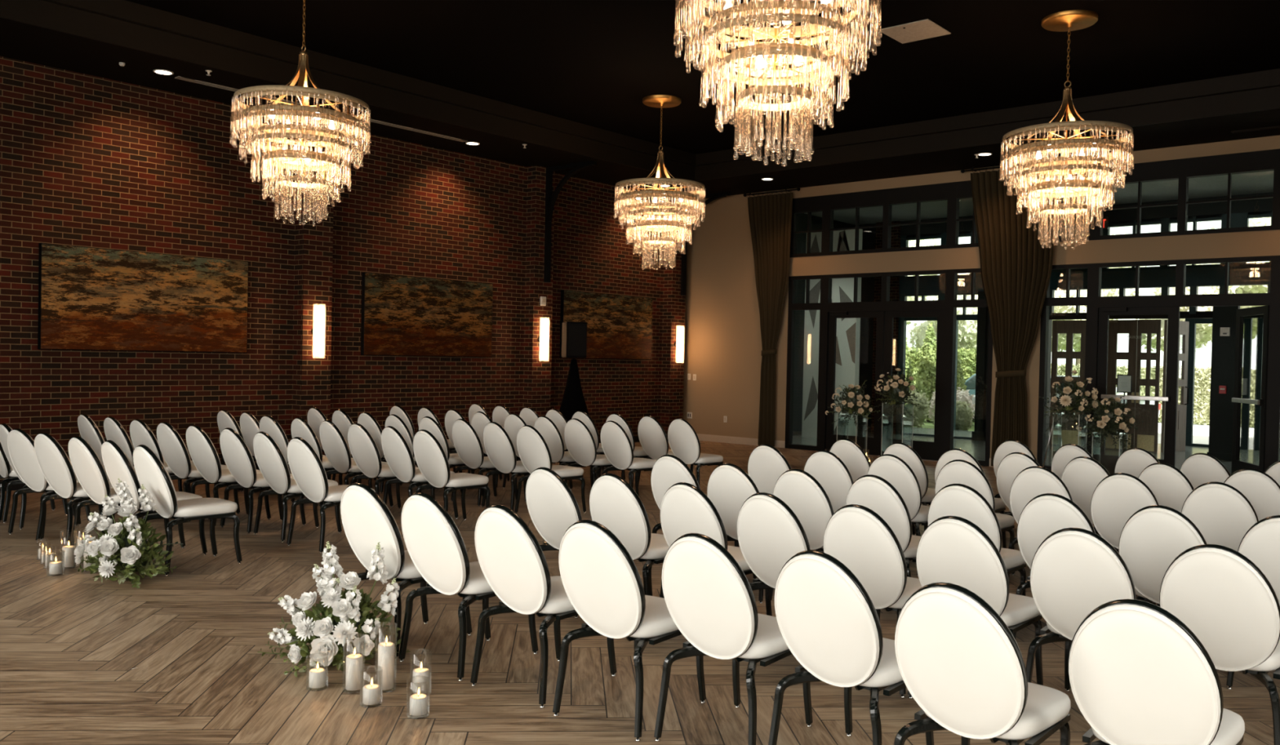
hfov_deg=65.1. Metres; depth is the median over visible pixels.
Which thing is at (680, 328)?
wall sconce
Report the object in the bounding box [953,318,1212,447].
window
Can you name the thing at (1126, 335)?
mirrored door lettering
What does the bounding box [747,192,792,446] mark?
curtain
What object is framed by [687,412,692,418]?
outlet plate
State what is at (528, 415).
banquet chair
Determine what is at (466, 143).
recessed light
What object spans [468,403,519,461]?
banquet chair
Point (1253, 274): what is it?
wall
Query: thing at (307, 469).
banquet chair
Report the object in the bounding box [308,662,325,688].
pillar candle
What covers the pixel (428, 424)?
banquet chair
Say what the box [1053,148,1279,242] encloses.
window
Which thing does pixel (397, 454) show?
banquet chair
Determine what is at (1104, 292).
broadleaf tree
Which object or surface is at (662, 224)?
chandelier
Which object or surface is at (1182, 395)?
door
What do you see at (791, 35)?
bulb
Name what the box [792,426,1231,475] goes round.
floor
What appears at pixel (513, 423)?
banquet chair
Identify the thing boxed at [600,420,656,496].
banquet chair
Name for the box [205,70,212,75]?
sprinkler head
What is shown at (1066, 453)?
banquet chair
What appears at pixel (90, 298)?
painting
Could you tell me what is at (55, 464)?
banquet chair
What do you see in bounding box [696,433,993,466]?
baseboard
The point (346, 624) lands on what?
flower arrangement
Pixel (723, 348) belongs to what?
wall
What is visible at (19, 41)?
trim
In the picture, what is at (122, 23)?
trim
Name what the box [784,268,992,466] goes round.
door frame
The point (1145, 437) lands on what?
door
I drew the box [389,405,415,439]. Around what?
banquet chair
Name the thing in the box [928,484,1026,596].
banquet chair
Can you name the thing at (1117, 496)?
banquet chair
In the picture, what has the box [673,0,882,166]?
chandelier
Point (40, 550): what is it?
pillar candle
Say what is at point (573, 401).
speaker stand
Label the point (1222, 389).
fire alarm
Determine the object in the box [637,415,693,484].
banquet chair
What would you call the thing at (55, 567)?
pillar candle
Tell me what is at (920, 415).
shrub
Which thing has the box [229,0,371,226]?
chandelier
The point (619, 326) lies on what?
painting
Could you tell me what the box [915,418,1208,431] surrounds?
ground
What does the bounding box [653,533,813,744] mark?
banquet chair
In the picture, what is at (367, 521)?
banquet chair
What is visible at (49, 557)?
pillar candle
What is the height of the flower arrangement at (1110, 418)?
0.802 m
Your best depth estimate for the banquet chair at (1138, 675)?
3.05 m
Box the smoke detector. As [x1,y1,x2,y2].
[119,62,124,66]
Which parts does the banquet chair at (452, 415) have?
leg, backrest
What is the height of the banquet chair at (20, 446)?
0.911 m
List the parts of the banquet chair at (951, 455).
backrest, seat, seat frame, leg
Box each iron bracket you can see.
[543,160,596,282]
[680,191,730,295]
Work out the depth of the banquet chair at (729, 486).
6.72 m
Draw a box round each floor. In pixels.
[0,440,1279,744]
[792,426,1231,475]
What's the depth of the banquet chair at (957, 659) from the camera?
3.25 m
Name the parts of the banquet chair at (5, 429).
backrest, leg, leg, leg, leg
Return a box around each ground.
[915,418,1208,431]
[1048,422,1208,444]
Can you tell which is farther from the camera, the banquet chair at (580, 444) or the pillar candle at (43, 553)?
the banquet chair at (580, 444)
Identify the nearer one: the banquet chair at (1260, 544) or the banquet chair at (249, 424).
the banquet chair at (1260, 544)
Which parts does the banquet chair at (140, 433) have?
backrest, seat, leg, leg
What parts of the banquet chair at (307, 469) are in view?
leg, backrest, seat frame, leg, seat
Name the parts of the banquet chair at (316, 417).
backrest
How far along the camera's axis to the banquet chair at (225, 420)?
11.26 m
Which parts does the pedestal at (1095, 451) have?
panel, panel, panel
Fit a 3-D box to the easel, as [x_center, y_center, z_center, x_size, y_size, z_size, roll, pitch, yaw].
[5.995,0.975,14.383,0.352,1.048,0.328,2,1,41]
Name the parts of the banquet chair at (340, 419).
leg, backrest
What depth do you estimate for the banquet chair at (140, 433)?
9.57 m
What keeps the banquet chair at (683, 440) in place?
on the floor at (71, 642)
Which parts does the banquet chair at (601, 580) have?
leg, backrest, seat frame, leg, leg, seat, leg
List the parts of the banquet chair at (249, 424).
backrest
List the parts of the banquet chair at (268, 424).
backrest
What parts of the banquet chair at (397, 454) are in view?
leg, backrest, seat frame, leg, seat, leg, leg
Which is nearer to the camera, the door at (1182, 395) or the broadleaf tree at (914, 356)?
the door at (1182, 395)
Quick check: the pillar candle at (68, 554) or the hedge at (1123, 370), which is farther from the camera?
the hedge at (1123, 370)
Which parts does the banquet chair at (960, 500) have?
backrest, seat, seat frame, leg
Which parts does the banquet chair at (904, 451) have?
backrest, leg, leg, seat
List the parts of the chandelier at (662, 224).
ribbon arm, ribbon arm, frame, chain, ribbon arm, ribbon arm, ribbon arm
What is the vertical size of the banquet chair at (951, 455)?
0.911 m
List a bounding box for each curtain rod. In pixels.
[743,187,799,196]
[960,164,1024,173]
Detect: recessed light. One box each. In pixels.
[152,69,173,75]
[465,142,479,145]
[760,177,773,180]
[977,152,992,155]
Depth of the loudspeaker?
15.88 m
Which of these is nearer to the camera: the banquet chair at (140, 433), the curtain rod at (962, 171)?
the banquet chair at (140, 433)
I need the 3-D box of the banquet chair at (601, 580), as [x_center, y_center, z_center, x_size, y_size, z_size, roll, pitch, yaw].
[-0.042,1.082,4.519,0.480,0.911,0.689,2,1,37]
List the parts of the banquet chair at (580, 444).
leg, backrest, seat frame, leg, leg, seat, leg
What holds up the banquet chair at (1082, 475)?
on the floor at (71, 642)
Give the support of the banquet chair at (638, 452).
on the floor at (71, 642)
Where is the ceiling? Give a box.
[125,0,1279,154]
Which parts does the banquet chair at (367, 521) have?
leg, backrest, seat frame, leg, seat, leg, leg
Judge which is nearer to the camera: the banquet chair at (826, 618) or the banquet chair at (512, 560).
the banquet chair at (826, 618)
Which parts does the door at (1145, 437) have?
kick plate, kick plate, pull, kick plate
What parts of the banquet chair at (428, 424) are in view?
backrest, seat, seat frame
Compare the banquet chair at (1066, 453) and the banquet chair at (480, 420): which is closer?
the banquet chair at (1066, 453)
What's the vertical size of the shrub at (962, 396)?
1.149 m
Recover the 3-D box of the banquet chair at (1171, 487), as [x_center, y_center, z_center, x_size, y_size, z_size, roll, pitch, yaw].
[4.052,1.118,7.563,0.689,0.911,0.480,0,1,-41]
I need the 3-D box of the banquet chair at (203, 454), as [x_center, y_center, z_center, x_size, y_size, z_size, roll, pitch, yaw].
[-3.827,0.925,9.279,0.480,0.911,0.689,2,1,39]
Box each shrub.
[904,388,929,427]
[927,387,974,420]
[930,400,973,431]
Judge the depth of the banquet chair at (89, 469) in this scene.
7.71 m
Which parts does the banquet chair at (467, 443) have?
leg, backrest, seat frame, leg, seat, leg, leg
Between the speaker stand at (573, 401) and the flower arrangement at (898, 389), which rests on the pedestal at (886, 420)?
the flower arrangement at (898, 389)
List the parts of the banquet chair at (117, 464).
backrest, leg, leg, seat frame, seat, leg, leg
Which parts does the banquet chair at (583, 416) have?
backrest, leg, seat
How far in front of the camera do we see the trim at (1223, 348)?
17.58 m
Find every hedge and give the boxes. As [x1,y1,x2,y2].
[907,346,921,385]
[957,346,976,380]
[1050,363,1128,393]
[1140,364,1211,425]
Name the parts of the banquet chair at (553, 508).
leg, backrest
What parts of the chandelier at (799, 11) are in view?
bulb, bulb, frame, bulb, bulb, bulb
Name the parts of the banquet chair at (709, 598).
leg, backrest, leg, seat frame, leg, seat, leg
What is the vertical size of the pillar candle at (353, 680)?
0.194 m
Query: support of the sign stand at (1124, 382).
on the floor at (976, 449)
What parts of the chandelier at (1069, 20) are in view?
bulb, ribbon arm, ribbon arm, ribbon arm, frame, chain, ribbon arm, ribbon arm, bulb, ribbon arm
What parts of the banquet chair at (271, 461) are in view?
leg, backrest, leg, seat frame, seat, leg, leg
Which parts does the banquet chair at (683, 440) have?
backrest, leg, seat frame, seat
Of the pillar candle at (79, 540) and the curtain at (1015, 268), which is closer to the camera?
the pillar candle at (79, 540)
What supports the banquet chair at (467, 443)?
on the floor at (71, 642)
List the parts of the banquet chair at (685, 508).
leg, backrest, seat, seat frame, leg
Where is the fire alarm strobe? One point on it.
(543, 300)
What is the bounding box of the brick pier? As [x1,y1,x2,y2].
[871,221,900,434]
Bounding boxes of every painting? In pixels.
[37,243,248,353]
[360,272,493,357]
[559,289,652,359]
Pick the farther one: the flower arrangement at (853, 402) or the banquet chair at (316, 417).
the flower arrangement at (853, 402)
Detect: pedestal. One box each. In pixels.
[836,413,867,455]
[880,403,913,455]
[1051,412,1087,463]
[1091,432,1128,463]
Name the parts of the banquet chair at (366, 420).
backrest, leg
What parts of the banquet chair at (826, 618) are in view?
leg, backrest, leg, seat frame, seat, leg, leg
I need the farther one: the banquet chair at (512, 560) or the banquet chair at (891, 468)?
the banquet chair at (891, 468)
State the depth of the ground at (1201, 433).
24.69 m
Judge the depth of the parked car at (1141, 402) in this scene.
24.80 m
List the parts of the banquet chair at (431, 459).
leg, backrest, leg, seat frame, leg, seat, leg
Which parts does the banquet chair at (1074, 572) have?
leg, seat frame, seat, leg, backrest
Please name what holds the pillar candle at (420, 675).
in the glass cylinder
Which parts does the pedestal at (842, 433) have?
panel, panel, panel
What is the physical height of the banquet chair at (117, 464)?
0.911 m
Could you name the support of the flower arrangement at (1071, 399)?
on the pedestal at (1056, 427)
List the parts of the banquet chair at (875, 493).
backrest, leg, seat, seat frame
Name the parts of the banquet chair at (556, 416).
backrest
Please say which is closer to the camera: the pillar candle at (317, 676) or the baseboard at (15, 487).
the pillar candle at (317, 676)
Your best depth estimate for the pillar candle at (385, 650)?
4.73 m
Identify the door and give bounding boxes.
[826,310,944,462]
[1048,320,1161,453]
[1095,305,1269,475]
[1160,320,1189,453]
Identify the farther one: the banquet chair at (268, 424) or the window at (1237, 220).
the window at (1237, 220)
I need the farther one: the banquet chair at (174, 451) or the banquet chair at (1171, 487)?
the banquet chair at (174, 451)
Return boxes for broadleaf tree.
[906,240,937,325]
[906,294,977,352]
[906,296,919,330]
[911,239,939,246]
[1051,288,1119,365]
[1075,231,1146,366]
[1135,263,1239,351]
[1152,217,1271,291]
[1209,261,1269,338]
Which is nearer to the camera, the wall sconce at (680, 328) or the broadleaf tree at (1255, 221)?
the wall sconce at (680, 328)
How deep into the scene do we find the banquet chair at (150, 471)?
7.19 m
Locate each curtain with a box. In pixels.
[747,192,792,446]
[970,166,1059,466]
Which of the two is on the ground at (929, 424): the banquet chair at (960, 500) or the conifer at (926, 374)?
the conifer at (926, 374)
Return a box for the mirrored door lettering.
[1126,335,1146,338]
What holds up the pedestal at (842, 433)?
on the floor at (71, 642)
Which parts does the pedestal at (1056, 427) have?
panel, panel, panel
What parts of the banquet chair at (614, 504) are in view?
backrest, leg, leg, seat frame, seat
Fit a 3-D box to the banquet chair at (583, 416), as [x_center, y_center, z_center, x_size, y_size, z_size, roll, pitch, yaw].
[-0.550,0.936,12.829,0.480,0.911,0.689,2,1,42]
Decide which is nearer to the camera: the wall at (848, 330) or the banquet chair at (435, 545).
the banquet chair at (435, 545)
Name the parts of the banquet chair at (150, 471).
backrest, leg, leg, seat, seat frame, leg, leg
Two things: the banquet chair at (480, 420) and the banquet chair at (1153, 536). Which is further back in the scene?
the banquet chair at (480, 420)
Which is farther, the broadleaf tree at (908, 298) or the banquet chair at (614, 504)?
the broadleaf tree at (908, 298)
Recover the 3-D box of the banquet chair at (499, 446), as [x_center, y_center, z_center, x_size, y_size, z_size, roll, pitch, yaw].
[-1.302,0.959,10.483,0.480,0.911,0.689,2,1,42]
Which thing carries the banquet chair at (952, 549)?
on the floor at (71, 642)
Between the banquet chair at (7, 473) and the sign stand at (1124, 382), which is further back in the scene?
the sign stand at (1124, 382)
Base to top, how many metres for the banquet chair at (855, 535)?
0.911 m
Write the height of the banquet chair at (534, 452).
0.911 m
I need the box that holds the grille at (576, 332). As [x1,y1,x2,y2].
[567,323,586,355]
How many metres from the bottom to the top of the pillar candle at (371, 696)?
0.112 m
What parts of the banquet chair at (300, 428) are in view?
backrest, seat, leg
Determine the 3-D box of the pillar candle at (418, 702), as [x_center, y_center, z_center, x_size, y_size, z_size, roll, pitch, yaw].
[-0.980,1.450,4.436,0.075,0.114,0.075,2,1,41]
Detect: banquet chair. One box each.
[0,423,90,529]
[0,441,67,522]
[7,428,103,540]
[34,432,129,546]
[67,435,168,555]
[77,413,105,469]
[101,440,207,555]
[103,416,182,492]
[129,418,210,513]
[133,444,242,576]
[156,422,239,514]
[186,424,271,526]
[217,409,254,492]
[219,427,306,533]
[240,412,290,492]
[253,431,342,542]
[259,415,328,497]
[286,436,375,553]
[290,417,361,506]
[307,407,368,479]
[319,420,393,507]
[332,409,392,483]
[340,483,472,660]
[347,423,421,508]
[357,412,418,493]
[381,426,458,519]
[385,414,429,489]
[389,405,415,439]
[398,492,538,681]
[413,429,490,520]
[417,407,471,473]
[418,416,484,500]
[444,408,502,480]
[450,418,517,506]
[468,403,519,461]
[470,504,616,708]
[471,411,528,488]
[481,422,530,511]
[491,405,511,471]
[502,413,560,488]
[514,425,586,514]
[519,407,552,465]
[525,467,582,618]
[533,416,593,489]
[545,408,598,480]
[552,520,706,742]
[564,418,624,484]
[572,410,625,480]
[589,473,669,595]
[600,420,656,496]
[604,413,648,488]
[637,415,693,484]
[650,454,738,567]
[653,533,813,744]
[659,482,772,616]
[667,417,723,485]
[706,463,763,604]
[737,492,810,591]
[747,444,791,494]
[768,550,933,744]
[770,469,833,602]
[804,450,853,513]
[823,504,921,697]
[829,438,870,482]
[845,475,920,577]
[867,453,929,577]
[883,442,935,535]
[893,582,1071,744]
[907,515,1043,698]
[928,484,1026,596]
[934,448,1006,548]
[935,459,1015,575]
[993,440,1037,498]
[996,452,1040,517]
[1008,466,1072,577]
[1012,493,1095,639]
[1026,528,1136,692]
[1051,444,1100,536]
[1061,456,1110,534]
[1067,599,1244,744]
[1090,472,1159,607]
[1114,448,1159,478]
[1118,505,1206,604]
[1137,462,1194,512]
[1159,544,1279,744]
[1179,453,1230,488]
[1181,481,1258,551]
[1223,468,1279,520]
[1226,515,1279,689]
[1265,461,1279,485]
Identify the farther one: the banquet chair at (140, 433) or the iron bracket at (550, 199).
the iron bracket at (550, 199)
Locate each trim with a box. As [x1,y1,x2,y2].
[0,0,1279,181]
[0,17,1279,195]
[971,291,1239,461]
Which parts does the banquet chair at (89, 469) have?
leg, backrest, leg, seat, leg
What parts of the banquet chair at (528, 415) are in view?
backrest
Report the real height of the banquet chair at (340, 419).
0.911 m
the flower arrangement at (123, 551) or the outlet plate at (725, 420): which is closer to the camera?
the flower arrangement at (123, 551)
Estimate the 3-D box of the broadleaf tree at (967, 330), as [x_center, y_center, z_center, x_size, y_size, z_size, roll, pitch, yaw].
[10.770,-0.999,33.857,3.390,4.693,3.627,2,1,33]
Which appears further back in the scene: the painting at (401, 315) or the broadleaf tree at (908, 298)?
the broadleaf tree at (908, 298)
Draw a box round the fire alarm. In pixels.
[1218,385,1226,394]
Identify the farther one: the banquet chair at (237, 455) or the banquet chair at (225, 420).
the banquet chair at (225, 420)
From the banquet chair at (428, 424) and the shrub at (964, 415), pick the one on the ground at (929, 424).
the shrub at (964, 415)
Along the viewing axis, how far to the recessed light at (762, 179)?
17.15 m
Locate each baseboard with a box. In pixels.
[0,435,639,491]
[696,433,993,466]
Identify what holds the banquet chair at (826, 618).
on the floor at (71, 642)
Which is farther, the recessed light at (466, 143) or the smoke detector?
the recessed light at (466, 143)
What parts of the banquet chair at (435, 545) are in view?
leg, backrest, seat frame, leg, seat, leg, leg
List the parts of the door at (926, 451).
frame, frame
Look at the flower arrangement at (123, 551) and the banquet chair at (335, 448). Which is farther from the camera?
the banquet chair at (335, 448)
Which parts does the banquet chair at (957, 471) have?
backrest, seat, seat frame, leg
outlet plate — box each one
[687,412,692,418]
[723,416,727,422]
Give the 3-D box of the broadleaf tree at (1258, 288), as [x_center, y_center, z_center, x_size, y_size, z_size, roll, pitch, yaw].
[22.155,-1.958,35.372,5.167,7.035,5.170,0,1,-38]
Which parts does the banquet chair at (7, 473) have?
backrest, leg, seat, leg, leg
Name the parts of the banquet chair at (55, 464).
leg, backrest, seat frame, leg, seat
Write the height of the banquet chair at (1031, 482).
0.911 m
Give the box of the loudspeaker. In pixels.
[561,321,586,358]
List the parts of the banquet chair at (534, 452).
leg, backrest, seat frame, seat, leg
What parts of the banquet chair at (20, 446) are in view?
leg, backrest, leg, seat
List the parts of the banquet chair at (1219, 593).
backrest, seat frame, seat, leg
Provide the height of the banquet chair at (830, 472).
0.911 m
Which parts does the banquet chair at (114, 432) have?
backrest, leg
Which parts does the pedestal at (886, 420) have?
panel, panel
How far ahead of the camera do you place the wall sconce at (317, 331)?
13.32 m
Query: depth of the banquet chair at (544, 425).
11.40 m
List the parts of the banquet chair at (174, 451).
backrest, leg, leg, seat frame, seat, leg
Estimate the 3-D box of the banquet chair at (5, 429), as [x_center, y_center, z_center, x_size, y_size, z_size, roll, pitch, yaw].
[-5.359,0.898,9.001,0.480,0.911,0.689,2,1,42]
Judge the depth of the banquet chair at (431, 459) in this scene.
9.11 m
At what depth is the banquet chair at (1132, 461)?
8.68 m
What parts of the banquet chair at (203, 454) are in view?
backrest, leg, leg, seat frame, seat, leg, leg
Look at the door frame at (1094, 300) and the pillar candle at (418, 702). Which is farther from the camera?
the door frame at (1094, 300)
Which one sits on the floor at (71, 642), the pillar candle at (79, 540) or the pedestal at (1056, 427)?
the pedestal at (1056, 427)
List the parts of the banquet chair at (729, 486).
backrest, leg, leg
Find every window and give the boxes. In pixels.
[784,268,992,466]
[789,180,978,257]
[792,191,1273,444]
[804,170,1274,225]
[895,292,977,439]
[899,231,981,278]
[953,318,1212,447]
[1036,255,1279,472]
[1048,284,1270,319]
[1051,210,1272,272]
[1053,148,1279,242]
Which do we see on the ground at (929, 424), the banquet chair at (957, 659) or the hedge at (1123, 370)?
the hedge at (1123, 370)
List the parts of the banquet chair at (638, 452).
backrest, leg, seat, seat frame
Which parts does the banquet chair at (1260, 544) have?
leg, backrest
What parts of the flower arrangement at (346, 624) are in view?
stock stem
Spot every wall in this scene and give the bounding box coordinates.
[0,56,685,480]
[683,135,1279,459]
[801,229,862,438]
[898,264,1271,293]
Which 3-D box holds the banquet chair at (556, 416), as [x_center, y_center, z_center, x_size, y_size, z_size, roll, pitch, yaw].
[-0.916,0.923,13.150,0.480,0.911,0.689,2,1,41]
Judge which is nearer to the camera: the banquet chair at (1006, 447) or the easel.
the banquet chair at (1006, 447)
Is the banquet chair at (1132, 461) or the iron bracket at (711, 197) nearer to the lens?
the banquet chair at (1132, 461)
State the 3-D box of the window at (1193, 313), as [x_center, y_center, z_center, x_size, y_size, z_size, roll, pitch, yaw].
[11.757,-0.002,17.122,9.450,3.060,0.120,2,1,41]
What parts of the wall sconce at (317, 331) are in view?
wall plate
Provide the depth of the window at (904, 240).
21.75 m
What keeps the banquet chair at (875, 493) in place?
on the floor at (71, 642)
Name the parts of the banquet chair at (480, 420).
backrest, leg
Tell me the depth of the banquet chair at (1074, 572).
4.38 m
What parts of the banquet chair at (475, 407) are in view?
backrest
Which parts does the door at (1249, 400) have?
frame, glass pane, frame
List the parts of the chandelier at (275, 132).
bulb, ribbon arm, ribbon arm, frame, ribbon arm, chain, ribbon arm, ribbon arm, ribbon arm, bulb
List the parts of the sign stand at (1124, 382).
frame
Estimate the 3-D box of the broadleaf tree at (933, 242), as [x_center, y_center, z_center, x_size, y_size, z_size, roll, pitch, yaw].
[12.021,-3.374,51.361,6.760,8.926,7.161,1,1,-13]
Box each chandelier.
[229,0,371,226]
[613,94,706,268]
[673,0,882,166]
[999,9,1133,249]
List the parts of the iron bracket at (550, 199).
arm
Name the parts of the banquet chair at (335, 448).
leg, backrest, leg, seat, leg, leg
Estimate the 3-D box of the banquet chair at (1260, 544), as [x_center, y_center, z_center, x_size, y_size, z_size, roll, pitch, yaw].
[3.300,1.143,5.064,0.480,0.911,0.689,2,1,41]
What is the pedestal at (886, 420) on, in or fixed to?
on the floor at (71, 642)
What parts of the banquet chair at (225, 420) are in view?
leg, backrest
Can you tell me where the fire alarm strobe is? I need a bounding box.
[539,296,546,306]
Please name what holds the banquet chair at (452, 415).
on the floor at (71, 642)
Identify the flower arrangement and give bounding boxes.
[73,478,182,588]
[257,541,410,677]
[825,379,879,431]
[873,368,925,422]
[1038,370,1097,433]
[1075,395,1142,451]
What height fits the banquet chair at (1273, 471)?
0.911 m
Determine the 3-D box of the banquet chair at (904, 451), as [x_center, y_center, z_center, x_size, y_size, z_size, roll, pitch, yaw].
[2.456,1.062,8.926,0.480,0.911,0.689,2,1,44]
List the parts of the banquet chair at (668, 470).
leg, backrest, leg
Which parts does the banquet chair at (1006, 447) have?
leg, backrest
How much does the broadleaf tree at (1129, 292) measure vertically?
7.104 m
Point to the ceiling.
(593, 63)
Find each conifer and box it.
[905,337,914,386]
[913,321,936,422]
[956,350,973,421]
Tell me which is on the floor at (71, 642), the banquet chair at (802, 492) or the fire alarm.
the banquet chair at (802, 492)
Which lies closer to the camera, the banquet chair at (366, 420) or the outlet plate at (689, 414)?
the banquet chair at (366, 420)
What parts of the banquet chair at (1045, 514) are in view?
leg, backrest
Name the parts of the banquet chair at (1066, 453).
backrest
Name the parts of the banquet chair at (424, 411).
backrest, seat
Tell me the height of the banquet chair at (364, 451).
0.911 m
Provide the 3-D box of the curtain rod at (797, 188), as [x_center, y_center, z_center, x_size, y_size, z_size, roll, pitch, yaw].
[2.412,-3.288,18.278,1.223,0.078,0.141,2,1,41]
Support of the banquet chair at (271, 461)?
on the floor at (71, 642)
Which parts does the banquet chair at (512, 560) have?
leg, backrest, seat frame, leg, seat, leg, leg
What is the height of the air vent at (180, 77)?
0.009 m
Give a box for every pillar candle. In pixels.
[38,543,45,558]
[41,546,49,562]
[44,549,53,566]
[48,556,62,574]
[62,541,75,567]
[76,534,84,562]
[83,541,96,568]
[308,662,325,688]
[345,648,362,691]
[362,678,380,705]
[377,635,394,690]
[409,688,426,715]
[412,662,429,693]
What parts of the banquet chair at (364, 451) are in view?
leg, backrest, seat frame, leg, seat, leg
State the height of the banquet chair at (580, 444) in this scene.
0.911 m
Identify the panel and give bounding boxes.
[878,18,951,44]
[1219,327,1230,336]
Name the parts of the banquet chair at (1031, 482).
leg, backrest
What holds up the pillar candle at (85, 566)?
in the glass cylinder
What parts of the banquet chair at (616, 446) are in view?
leg, backrest, seat frame, leg, leg, seat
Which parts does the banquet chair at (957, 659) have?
leg, backrest, leg, seat frame, seat, leg, leg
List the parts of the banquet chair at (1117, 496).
backrest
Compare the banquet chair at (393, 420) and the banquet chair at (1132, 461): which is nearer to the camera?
the banquet chair at (1132, 461)
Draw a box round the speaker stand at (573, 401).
[559,358,589,451]
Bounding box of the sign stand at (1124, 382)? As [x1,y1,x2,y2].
[1116,374,1132,432]
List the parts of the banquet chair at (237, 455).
leg, backrest, seat frame, leg, seat, leg, leg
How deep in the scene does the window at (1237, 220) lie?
18.72 m
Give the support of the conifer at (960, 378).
on the ground at (929, 424)
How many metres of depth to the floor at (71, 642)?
5.07 m
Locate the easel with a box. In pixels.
[1043,405,1062,467]
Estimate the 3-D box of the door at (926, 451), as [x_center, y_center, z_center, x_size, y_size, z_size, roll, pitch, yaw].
[4.105,0.191,16.943,2.150,2.460,0.170,2,1,41]
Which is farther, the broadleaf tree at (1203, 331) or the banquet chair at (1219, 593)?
the broadleaf tree at (1203, 331)
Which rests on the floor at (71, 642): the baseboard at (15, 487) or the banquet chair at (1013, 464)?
the banquet chair at (1013, 464)
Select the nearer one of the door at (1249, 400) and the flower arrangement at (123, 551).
the flower arrangement at (123, 551)
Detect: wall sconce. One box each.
[311,306,322,356]
[537,319,546,359]
[674,326,682,361]
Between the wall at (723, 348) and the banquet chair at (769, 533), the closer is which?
the banquet chair at (769, 533)
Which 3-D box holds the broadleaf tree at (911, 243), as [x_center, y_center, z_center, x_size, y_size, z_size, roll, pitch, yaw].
[10.105,-2.307,42.251,5.346,7.008,5.302,1,1,7]
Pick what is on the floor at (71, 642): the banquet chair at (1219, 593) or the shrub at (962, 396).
the banquet chair at (1219, 593)
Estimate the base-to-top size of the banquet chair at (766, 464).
0.911 m
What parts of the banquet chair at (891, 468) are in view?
backrest, leg, seat frame, seat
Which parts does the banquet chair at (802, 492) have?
leg, backrest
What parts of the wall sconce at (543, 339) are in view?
wall plate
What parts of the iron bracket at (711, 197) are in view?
arm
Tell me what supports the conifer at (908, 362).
on the ground at (929, 424)
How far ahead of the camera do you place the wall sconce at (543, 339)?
16.43 m
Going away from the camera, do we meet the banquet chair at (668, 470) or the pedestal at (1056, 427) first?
the banquet chair at (668, 470)
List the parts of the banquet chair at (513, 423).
leg, backrest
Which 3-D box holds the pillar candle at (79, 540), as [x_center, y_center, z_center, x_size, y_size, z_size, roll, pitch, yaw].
[-4.116,1.290,7.412,0.076,0.208,0.076,2,1,41]
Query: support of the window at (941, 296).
in the wall at (1253, 274)
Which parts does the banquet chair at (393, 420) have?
backrest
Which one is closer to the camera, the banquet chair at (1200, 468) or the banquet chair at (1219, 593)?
the banquet chair at (1219, 593)
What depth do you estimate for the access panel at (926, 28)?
10.61 m
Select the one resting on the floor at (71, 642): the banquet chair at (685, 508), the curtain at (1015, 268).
the banquet chair at (685, 508)
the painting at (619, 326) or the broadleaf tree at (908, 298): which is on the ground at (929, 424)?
the broadleaf tree at (908, 298)
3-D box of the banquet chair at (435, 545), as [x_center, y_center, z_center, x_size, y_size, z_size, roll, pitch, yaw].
[-0.903,1.052,5.241,0.480,0.911,0.689,2,1,39]
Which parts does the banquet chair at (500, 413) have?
backrest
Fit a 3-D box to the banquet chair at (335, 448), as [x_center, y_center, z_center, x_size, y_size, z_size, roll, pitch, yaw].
[-2.913,0.929,10.228,0.480,0.911,0.689,2,1,43]
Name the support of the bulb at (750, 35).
attached to the chandelier at (799, 11)
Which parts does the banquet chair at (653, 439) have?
leg, backrest, seat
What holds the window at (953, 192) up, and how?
in the wall at (723, 348)
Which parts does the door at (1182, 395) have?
glass pane, glass pane, glass pane, pull handle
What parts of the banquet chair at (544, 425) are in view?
backrest, leg, seat, leg, leg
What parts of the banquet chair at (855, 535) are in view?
backrest, leg, leg, seat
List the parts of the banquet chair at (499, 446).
leg, backrest, seat frame, leg, seat, leg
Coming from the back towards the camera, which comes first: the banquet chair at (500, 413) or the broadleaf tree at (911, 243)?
the broadleaf tree at (911, 243)
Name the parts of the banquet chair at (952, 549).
backrest, seat, seat frame, leg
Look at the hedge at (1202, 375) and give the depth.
28.93 m
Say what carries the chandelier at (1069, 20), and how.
hanging from the ceiling
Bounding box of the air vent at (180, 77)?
[174,75,467,142]
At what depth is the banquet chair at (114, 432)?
9.84 m
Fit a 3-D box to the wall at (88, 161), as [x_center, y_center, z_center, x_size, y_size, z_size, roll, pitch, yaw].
[-5.419,-1.407,12.604,0.585,5.400,19.400,2,1,41]
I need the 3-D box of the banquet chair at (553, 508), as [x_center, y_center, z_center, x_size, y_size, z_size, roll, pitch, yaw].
[-0.405,1.042,6.464,0.480,0.911,0.689,2,1,40]

